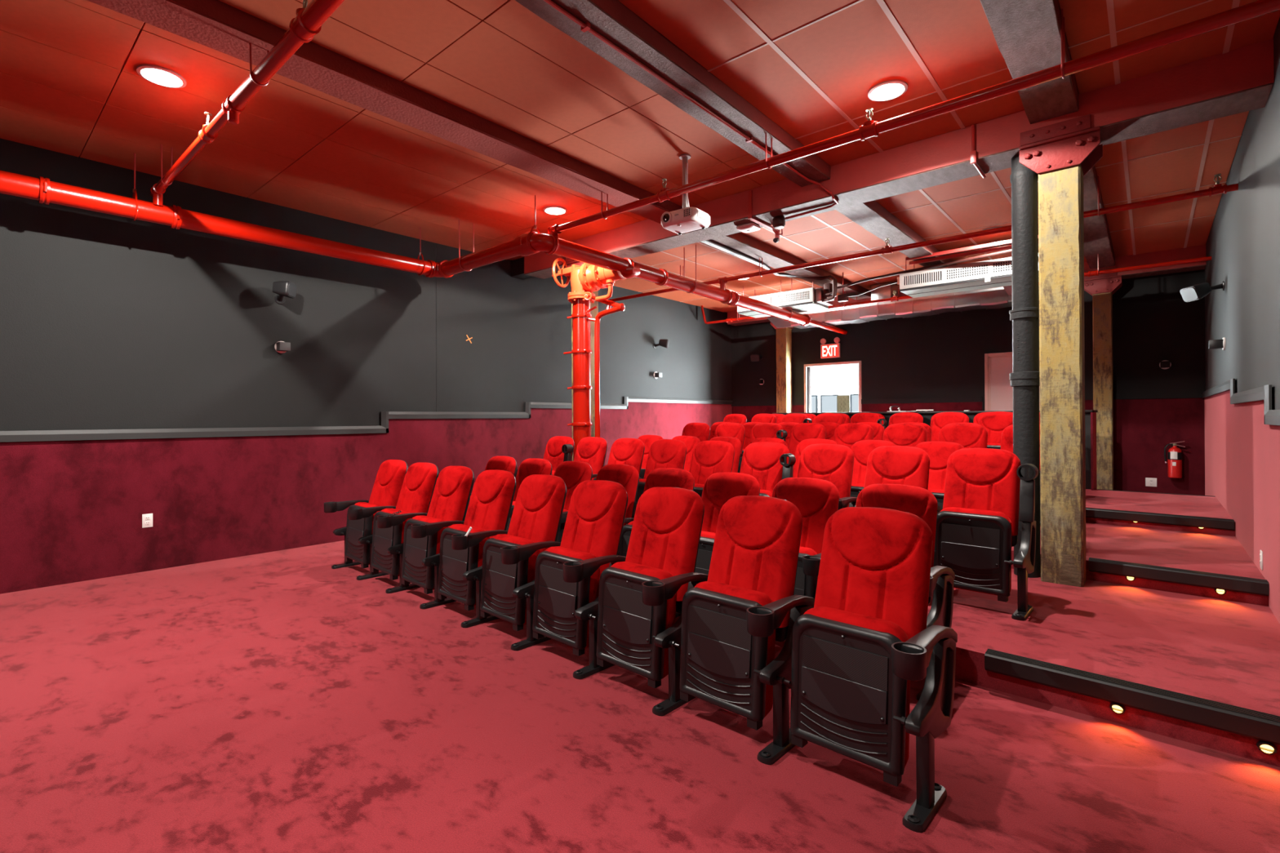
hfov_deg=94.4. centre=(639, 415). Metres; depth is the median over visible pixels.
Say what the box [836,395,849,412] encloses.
brick pier
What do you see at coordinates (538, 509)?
seat
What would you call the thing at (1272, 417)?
trim
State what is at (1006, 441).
seat
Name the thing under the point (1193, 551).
platform
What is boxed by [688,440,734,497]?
seat
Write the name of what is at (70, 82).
ceiling
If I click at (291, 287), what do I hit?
grille
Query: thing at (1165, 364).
wall lamp
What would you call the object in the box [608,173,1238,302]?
pipe
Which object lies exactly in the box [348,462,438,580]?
seat
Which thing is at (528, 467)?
seat
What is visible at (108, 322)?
wall
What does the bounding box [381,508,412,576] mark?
seat cushion
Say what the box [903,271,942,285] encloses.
grille
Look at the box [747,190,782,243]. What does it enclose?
bracket
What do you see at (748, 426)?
seat
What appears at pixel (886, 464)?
seat
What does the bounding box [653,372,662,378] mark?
wall lamp
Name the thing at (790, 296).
grille
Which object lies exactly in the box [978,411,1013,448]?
seat
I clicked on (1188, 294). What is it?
grille
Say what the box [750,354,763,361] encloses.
wall speaker
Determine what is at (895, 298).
pipe
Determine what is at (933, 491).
seat cushion
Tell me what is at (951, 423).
seat
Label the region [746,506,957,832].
seat
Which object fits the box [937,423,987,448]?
seat
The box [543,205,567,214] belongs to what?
recessed light
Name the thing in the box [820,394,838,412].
window
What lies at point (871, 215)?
joist
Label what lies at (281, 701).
floor
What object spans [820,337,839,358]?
exit sign
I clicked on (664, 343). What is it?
wall speaker
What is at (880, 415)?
seat
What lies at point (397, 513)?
chain
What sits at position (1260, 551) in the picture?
power outlet
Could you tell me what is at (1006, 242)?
support rail
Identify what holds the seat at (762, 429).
on the platform at (1193, 551)
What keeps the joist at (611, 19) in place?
attached to the ceiling
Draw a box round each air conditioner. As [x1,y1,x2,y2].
[737,281,828,318]
[897,256,1039,297]
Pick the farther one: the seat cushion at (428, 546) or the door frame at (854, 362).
the door frame at (854, 362)
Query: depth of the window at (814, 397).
16.80 m
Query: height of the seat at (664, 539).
0.970 m
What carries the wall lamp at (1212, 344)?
attached to the wall at (1242, 452)
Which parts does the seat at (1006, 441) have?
backrest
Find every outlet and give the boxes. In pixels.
[142,513,152,528]
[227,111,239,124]
[594,261,640,288]
[1145,477,1156,486]
[1259,550,1262,570]
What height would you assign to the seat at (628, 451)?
0.970 m
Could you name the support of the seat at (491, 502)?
on the floor
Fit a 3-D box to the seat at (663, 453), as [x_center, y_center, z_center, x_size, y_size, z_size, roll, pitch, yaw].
[0.082,0.719,5.701,0.575,0.970,0.574,0,0,43]
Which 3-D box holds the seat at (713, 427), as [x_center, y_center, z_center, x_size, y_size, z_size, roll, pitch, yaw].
[1.063,0.585,8.792,0.551,0.970,0.589,0,0,43]
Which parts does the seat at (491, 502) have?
foot plate, leg, armrest, plate, perforated panel, backrest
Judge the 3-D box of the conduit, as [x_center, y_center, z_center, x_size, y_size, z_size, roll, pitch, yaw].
[-1.430,-1.946,2.087,0.690,0.260,9.299,0,0,41]
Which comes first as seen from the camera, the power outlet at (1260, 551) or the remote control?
the remote control
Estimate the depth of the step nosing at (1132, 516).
5.38 m
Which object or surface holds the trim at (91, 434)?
attached to the wall at (108, 322)
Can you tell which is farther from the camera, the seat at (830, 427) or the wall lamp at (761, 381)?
the wall lamp at (761, 381)
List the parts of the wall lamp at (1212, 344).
wall plate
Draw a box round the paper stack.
[911,409,933,411]
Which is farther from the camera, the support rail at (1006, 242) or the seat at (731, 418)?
the seat at (731, 418)
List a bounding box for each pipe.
[0,153,847,334]
[149,0,345,206]
[547,0,1279,237]
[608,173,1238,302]
[701,253,1211,324]
[1008,154,1040,577]
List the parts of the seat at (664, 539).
foot plate, leg, armrest, plate, perforated panel, backrest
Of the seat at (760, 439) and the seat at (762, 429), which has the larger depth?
the seat at (762, 429)
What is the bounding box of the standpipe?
[551,257,640,461]
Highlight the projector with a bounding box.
[661,153,710,235]
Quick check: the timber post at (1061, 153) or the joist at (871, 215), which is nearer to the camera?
the timber post at (1061, 153)
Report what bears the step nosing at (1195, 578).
attached to the platform at (1193, 551)
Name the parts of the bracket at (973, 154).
rod, rod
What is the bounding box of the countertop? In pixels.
[772,409,1097,490]
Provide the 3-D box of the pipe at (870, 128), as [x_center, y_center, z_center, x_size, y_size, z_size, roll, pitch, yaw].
[1.052,-1.990,4.332,5.155,0.400,0.099,0,0,41]
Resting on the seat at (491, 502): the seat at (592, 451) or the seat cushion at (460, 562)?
the seat cushion at (460, 562)
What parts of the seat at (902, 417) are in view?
backrest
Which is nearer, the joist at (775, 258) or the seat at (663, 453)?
the seat at (663, 453)
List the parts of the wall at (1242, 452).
carpet panel, carpet panel, carpet panel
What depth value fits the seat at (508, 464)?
5.82 m
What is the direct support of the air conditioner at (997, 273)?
hanging from the ceiling
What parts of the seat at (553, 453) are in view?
backrest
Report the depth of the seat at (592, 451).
6.46 m
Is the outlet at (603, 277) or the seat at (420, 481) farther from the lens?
the outlet at (603, 277)
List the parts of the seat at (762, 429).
backrest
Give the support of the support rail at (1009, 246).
attached to the joist at (871, 215)
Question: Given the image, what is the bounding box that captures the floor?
[0,540,1279,852]
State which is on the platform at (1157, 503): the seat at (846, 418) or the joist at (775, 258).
the seat at (846, 418)
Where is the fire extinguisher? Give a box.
[1164,440,1185,478]
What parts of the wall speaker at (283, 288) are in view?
wall plate, bracket arm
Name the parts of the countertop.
panel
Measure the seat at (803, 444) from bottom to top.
0.970 m
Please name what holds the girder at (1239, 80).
attached to the ceiling
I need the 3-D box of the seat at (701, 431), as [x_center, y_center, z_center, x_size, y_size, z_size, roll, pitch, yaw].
[0.586,0.585,7.939,0.552,0.970,0.589,0,0,43]
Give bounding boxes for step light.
[1109,702,1125,714]
[1124,575,1135,581]
[1214,587,1226,595]
[1256,740,1277,755]
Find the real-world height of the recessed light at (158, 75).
0.030 m
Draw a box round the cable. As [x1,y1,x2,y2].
[844,281,897,297]
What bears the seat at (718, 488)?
on the floor
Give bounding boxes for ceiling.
[0,0,1279,312]
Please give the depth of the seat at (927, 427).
6.91 m
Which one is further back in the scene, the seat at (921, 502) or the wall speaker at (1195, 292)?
the wall speaker at (1195, 292)
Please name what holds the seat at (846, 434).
on the platform at (1193, 551)
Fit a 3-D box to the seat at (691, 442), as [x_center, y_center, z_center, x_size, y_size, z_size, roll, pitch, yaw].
[0.329,0.722,6.774,0.575,0.970,0.574,0,0,43]
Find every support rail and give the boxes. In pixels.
[906,239,1011,261]
[909,244,1011,265]
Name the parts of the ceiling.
panel, panel, panel, panel, panel, panel, panel, panel, panel, panel, panel, panel, panel, panel, panel, panel, panel, panel, panel, panel, panel, panel, panel, panel, panel, panel, panel, panel, panel, panel, panel, panel, panel, panel, panel, panel, panel, panel, panel, panel, panel, panel, panel, panel, panel, panel, panel, panel, panel, panel, panel, panel, panel, panel, panel, panel, panel, panel, panel, panel, panel, panel, panel, panel, panel, panel, panel, panel, panel, panel, panel, panel, panel, panel, panel, panel, panel, panel, panel, panel, panel, panel, panel, panel, panel, panel, panel, panel, panel, panel, panel, panel, panel, panel, panel, panel, panel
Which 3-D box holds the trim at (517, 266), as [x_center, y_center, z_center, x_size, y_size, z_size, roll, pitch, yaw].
[-1.596,-2.054,8.273,0.390,0.220,0.220,0,0,41]
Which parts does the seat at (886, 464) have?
armrest, backrest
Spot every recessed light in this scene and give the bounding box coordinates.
[136,64,186,88]
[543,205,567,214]
[867,80,907,101]
[982,226,999,230]
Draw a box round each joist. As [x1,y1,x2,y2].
[86,0,682,224]
[515,0,831,186]
[709,232,871,300]
[835,200,957,269]
[979,0,1079,124]
[1083,165,1115,268]
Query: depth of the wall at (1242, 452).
4.30 m
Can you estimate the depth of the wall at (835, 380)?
16.46 m
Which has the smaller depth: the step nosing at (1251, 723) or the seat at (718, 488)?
the step nosing at (1251, 723)
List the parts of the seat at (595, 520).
foot plate, leg, armrest, plate, perforated panel, backrest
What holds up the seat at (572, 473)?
on the floor
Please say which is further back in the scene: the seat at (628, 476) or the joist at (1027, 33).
the seat at (628, 476)
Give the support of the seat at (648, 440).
on the platform at (1225, 651)
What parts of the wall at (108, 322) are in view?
carpet panel, carpet panel, carpet panel, carpet panel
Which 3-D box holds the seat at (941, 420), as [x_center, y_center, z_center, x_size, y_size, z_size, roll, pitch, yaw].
[3.777,0.443,7.470,0.574,0.970,0.574,0,0,43]
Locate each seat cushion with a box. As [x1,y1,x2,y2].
[355,502,380,564]
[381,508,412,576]
[412,515,447,589]
[448,524,488,605]
[492,533,538,625]
[544,546,599,648]
[611,561,676,679]
[693,483,703,487]
[694,580,775,717]
[700,530,715,538]
[760,489,772,497]
[799,546,817,580]
[803,606,910,767]
[851,483,864,486]
[928,488,944,493]
[940,506,1011,595]
[986,443,1000,445]
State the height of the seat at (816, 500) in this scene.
0.970 m
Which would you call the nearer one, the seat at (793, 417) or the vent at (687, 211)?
the vent at (687, 211)
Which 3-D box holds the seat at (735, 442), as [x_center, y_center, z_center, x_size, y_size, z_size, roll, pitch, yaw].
[0.731,0.719,6.401,0.575,0.970,0.574,0,0,43]
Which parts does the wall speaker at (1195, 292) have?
bracket arm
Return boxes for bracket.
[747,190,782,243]
[969,124,986,177]
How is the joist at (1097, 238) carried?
attached to the ceiling
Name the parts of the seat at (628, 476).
armrest, backrest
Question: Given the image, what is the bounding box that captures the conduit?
[542,0,838,229]
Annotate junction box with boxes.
[837,272,848,302]
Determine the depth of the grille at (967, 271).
7.67 m
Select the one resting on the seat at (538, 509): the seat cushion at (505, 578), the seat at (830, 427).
the seat cushion at (505, 578)
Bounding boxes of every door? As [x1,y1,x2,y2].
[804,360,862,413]
[984,351,1039,410]
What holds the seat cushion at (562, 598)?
on the seat at (595, 520)
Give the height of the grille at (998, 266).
0.133 m
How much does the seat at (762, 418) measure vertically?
0.970 m
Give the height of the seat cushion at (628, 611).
0.510 m
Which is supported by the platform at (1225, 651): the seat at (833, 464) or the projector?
the seat at (833, 464)
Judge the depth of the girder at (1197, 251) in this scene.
8.08 m
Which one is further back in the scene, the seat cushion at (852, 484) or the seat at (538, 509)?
the seat cushion at (852, 484)
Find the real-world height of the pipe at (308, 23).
0.410 m
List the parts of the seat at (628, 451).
backrest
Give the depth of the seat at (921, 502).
3.14 m
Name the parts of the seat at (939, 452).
perforated panel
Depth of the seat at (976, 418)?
7.97 m
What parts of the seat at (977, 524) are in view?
armrest, plate, perforated panel, backrest, leg, foot plate, armrest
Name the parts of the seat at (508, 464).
backrest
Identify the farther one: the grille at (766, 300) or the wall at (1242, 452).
the grille at (766, 300)
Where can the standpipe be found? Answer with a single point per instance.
(586, 278)
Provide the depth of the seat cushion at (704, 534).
3.86 m
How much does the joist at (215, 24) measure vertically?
0.120 m
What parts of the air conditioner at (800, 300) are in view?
frame, casing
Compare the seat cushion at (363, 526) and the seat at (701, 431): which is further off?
the seat at (701, 431)
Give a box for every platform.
[927,565,1279,767]
[1011,522,1268,606]
[1085,488,1235,536]
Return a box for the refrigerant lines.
[700,240,1011,306]
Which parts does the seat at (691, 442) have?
backrest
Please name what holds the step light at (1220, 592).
attached to the platform at (1193, 551)
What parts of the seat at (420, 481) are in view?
foot plate, leg, armrest, plate, perforated panel, backrest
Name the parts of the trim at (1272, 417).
moulding, moulding, moulding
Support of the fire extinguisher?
attached to the wall at (935, 362)
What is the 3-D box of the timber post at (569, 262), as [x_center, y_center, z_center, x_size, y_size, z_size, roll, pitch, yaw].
[-0.703,-0.399,7.445,0.465,3.225,0.335,0,0,41]
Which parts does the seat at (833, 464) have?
armrest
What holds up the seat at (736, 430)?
on the platform at (1193, 551)
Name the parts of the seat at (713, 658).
foot plate, leg, armrest, plate, perforated panel, backrest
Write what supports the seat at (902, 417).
on the platform at (1157, 503)
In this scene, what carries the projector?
hanging from the ceiling
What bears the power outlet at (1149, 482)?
attached to the wall at (935, 362)
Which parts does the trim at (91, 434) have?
moulding, moulding, moulding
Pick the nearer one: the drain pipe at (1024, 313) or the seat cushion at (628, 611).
the seat cushion at (628, 611)
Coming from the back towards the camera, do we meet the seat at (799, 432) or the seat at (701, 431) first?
the seat at (701, 431)
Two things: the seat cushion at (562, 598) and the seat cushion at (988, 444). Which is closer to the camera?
the seat cushion at (562, 598)
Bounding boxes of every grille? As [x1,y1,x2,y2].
[287,282,296,297]
[740,297,772,308]
[751,355,759,361]
[774,290,809,303]
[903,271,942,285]
[946,263,987,279]
[992,260,1012,272]
[1180,287,1198,301]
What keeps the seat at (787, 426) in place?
on the platform at (1193, 551)
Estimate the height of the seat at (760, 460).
0.970 m
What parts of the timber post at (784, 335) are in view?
cap plate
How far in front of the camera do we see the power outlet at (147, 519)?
5.28 m
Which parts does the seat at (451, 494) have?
foot plate, leg, armrest, plate, perforated panel, backrest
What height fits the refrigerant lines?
0.398 m
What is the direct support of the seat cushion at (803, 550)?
on the seat at (816, 500)
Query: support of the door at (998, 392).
in the wall at (935, 362)
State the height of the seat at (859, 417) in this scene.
0.970 m
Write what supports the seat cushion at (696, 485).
on the seat at (708, 458)
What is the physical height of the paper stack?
0.027 m
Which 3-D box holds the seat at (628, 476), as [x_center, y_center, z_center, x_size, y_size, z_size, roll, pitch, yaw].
[-0.371,0.883,4.690,0.575,0.970,0.574,0,0,43]
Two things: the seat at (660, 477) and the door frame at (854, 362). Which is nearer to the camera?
the seat at (660, 477)
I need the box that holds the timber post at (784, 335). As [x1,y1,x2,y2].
[769,315,793,413]
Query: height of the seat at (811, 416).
0.970 m
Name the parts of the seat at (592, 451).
armrest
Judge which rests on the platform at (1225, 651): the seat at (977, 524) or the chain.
the seat at (977, 524)
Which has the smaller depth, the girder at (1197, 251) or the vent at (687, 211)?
the vent at (687, 211)
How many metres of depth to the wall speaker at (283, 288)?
5.92 m
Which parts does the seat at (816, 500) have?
plate, perforated panel, backrest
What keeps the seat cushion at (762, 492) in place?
on the seat at (760, 460)
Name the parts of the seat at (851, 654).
foot plate, leg, armrest, plate, perforated panel, backrest, foot plate, leg, armrest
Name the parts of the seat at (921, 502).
armrest, backrest, foot plate, armrest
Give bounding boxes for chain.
[387,510,401,516]
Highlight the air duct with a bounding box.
[766,282,1012,328]
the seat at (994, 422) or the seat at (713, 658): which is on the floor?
the seat at (713, 658)
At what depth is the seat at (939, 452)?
4.92 m
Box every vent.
[683,207,691,217]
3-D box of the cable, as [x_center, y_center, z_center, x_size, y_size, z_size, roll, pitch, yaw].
[3.383,-1.831,8.669,0.057,0.090,0.856,0,0,-36]
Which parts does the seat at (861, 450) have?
backrest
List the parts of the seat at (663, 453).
plate, perforated panel, backrest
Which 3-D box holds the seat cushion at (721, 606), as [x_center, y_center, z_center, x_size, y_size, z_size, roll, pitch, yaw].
[0.408,1.020,2.647,0.418,0.510,0.175,0,0,43]
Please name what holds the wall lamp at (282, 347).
attached to the wall at (108, 322)
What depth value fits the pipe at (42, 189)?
5.89 m
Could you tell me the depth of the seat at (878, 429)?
7.28 m
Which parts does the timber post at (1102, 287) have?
strap plate, cap plate, cap plate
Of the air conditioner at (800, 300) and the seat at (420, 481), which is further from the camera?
the air conditioner at (800, 300)
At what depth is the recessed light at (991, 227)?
6.92 m
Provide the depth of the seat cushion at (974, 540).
3.68 m
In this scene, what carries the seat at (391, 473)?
on the floor
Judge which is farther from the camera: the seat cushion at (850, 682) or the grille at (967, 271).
the grille at (967, 271)
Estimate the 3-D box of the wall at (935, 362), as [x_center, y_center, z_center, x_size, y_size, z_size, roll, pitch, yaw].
[4.796,-0.511,10.352,7.750,3.750,0.210,0,0,41]
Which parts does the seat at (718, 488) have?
plate, perforated panel, backrest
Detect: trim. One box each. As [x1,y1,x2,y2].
[0,396,733,442]
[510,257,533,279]
[1097,488,1215,497]
[1201,378,1279,425]
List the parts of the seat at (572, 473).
backrest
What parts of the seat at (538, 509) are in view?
foot plate, leg, armrest, plate, perforated panel, backrest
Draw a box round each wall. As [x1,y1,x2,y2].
[0,137,732,594]
[731,269,1205,495]
[811,364,858,412]
[1204,17,1279,623]
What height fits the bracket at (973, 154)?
0.290 m
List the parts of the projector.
glass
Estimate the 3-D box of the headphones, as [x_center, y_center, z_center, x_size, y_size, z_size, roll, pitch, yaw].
[3.865,-0.106,8.983,0.154,0.083,0.068,0,0,41]
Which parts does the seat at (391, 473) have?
foot plate, leg, armrest, plate, perforated panel, backrest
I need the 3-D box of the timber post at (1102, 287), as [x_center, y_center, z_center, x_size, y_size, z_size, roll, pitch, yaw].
[6.609,-0.346,8.461,0.436,3.390,0.315,0,0,41]
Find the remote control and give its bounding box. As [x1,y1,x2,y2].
[464,526,471,536]
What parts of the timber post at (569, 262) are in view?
strap plate, cap plate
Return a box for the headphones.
[889,405,900,411]
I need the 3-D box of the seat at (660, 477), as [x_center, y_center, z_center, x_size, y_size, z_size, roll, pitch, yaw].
[0.030,0.880,4.316,0.575,0.970,0.574,0,0,43]
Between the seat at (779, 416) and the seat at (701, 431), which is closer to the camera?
the seat at (701, 431)
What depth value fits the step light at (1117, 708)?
2.58 m
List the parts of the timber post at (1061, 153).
strap plate, cap plate, cap plate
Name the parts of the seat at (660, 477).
perforated panel, armrest, backrest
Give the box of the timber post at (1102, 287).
[1084,272,1122,489]
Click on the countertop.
(1090, 415)
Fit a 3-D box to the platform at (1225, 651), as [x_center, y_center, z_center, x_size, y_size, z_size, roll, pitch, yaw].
[0.554,1.284,5.407,7.434,0.165,2.014,0,0,43]
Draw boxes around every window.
[811,395,817,412]
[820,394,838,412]
[849,394,858,412]
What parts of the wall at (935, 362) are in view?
moulding, carpet panel, moulding, carpet panel, moulding, carpet panel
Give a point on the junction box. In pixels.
(841, 298)
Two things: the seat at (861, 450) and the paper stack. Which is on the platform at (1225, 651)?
the seat at (861, 450)
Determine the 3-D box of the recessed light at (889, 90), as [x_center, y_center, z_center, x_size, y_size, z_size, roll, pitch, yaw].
[1.670,-2.179,3.998,0.250,0.030,0.250,0,0,41]
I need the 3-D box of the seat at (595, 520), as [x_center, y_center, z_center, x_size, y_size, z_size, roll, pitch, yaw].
[-0.439,0.879,3.469,0.578,0.970,0.574,0,0,43]
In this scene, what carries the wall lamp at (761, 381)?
attached to the wall at (935, 362)
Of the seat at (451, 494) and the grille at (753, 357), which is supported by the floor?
the seat at (451, 494)
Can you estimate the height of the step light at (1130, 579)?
0.054 m
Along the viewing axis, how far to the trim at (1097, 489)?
6.99 m
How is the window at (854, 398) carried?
in the wall at (835, 380)
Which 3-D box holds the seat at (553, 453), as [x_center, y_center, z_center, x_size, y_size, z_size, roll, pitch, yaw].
[-1.112,0.728,6.810,0.553,0.970,0.589,0,0,43]
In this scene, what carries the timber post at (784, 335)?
on the floor
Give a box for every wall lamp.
[274,341,290,353]
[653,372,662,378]
[756,378,764,384]
[1159,360,1171,368]
[1208,337,1225,350]
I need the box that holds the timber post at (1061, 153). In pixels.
[1018,114,1102,586]
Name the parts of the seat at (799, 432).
backrest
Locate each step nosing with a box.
[984,648,1279,745]
[1085,507,1234,530]
[1088,557,1268,595]
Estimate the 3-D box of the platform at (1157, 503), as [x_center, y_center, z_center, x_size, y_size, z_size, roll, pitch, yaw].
[3.008,1.150,8.259,7.350,0.430,2.077,0,0,41]
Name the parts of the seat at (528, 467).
perforated panel, backrest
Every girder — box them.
[524,37,1274,279]
[727,244,1205,325]
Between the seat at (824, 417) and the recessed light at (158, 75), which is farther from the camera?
the seat at (824, 417)
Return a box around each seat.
[324,459,408,568]
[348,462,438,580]
[377,466,474,594]
[410,470,516,610]
[451,474,566,631]
[464,456,516,519]
[501,480,627,656]
[506,458,551,530]
[509,461,592,542]
[515,435,574,477]
[560,464,639,525]
[561,436,607,479]
[562,487,704,688]
[591,438,644,479]
[617,467,694,556]
[632,439,686,518]
[637,435,662,478]
[640,435,700,476]
[641,495,802,730]
[675,472,759,617]
[681,422,710,441]
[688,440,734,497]
[708,422,729,440]
[709,436,741,472]
[714,422,745,457]
[723,413,746,424]
[737,422,783,472]
[739,441,789,497]
[742,422,760,453]
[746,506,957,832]
[750,437,787,447]
[751,413,776,423]
[771,413,785,423]
[771,477,839,599]
[776,422,826,466]
[778,422,798,448]
[779,443,853,507]
[781,413,808,423]
[792,438,837,477]
[802,484,955,700]
[803,413,843,425]
[804,413,816,422]
[815,422,839,440]
[833,422,873,448]
[836,413,849,423]
[838,445,929,510]
[849,413,881,422]
[849,440,896,502]
[857,422,884,440]
[875,413,884,424]
[876,412,923,430]
[882,423,927,447]
[901,422,931,441]
[914,441,964,509]
[930,412,968,441]
[933,448,1038,620]
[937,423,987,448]
[946,422,977,425]
[973,412,986,424]
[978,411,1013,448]
[1000,424,1040,526]
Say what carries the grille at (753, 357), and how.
attached to the wall speaker at (754, 357)
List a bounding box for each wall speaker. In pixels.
[272,280,296,304]
[653,338,669,348]
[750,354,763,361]
[1179,280,1224,302]

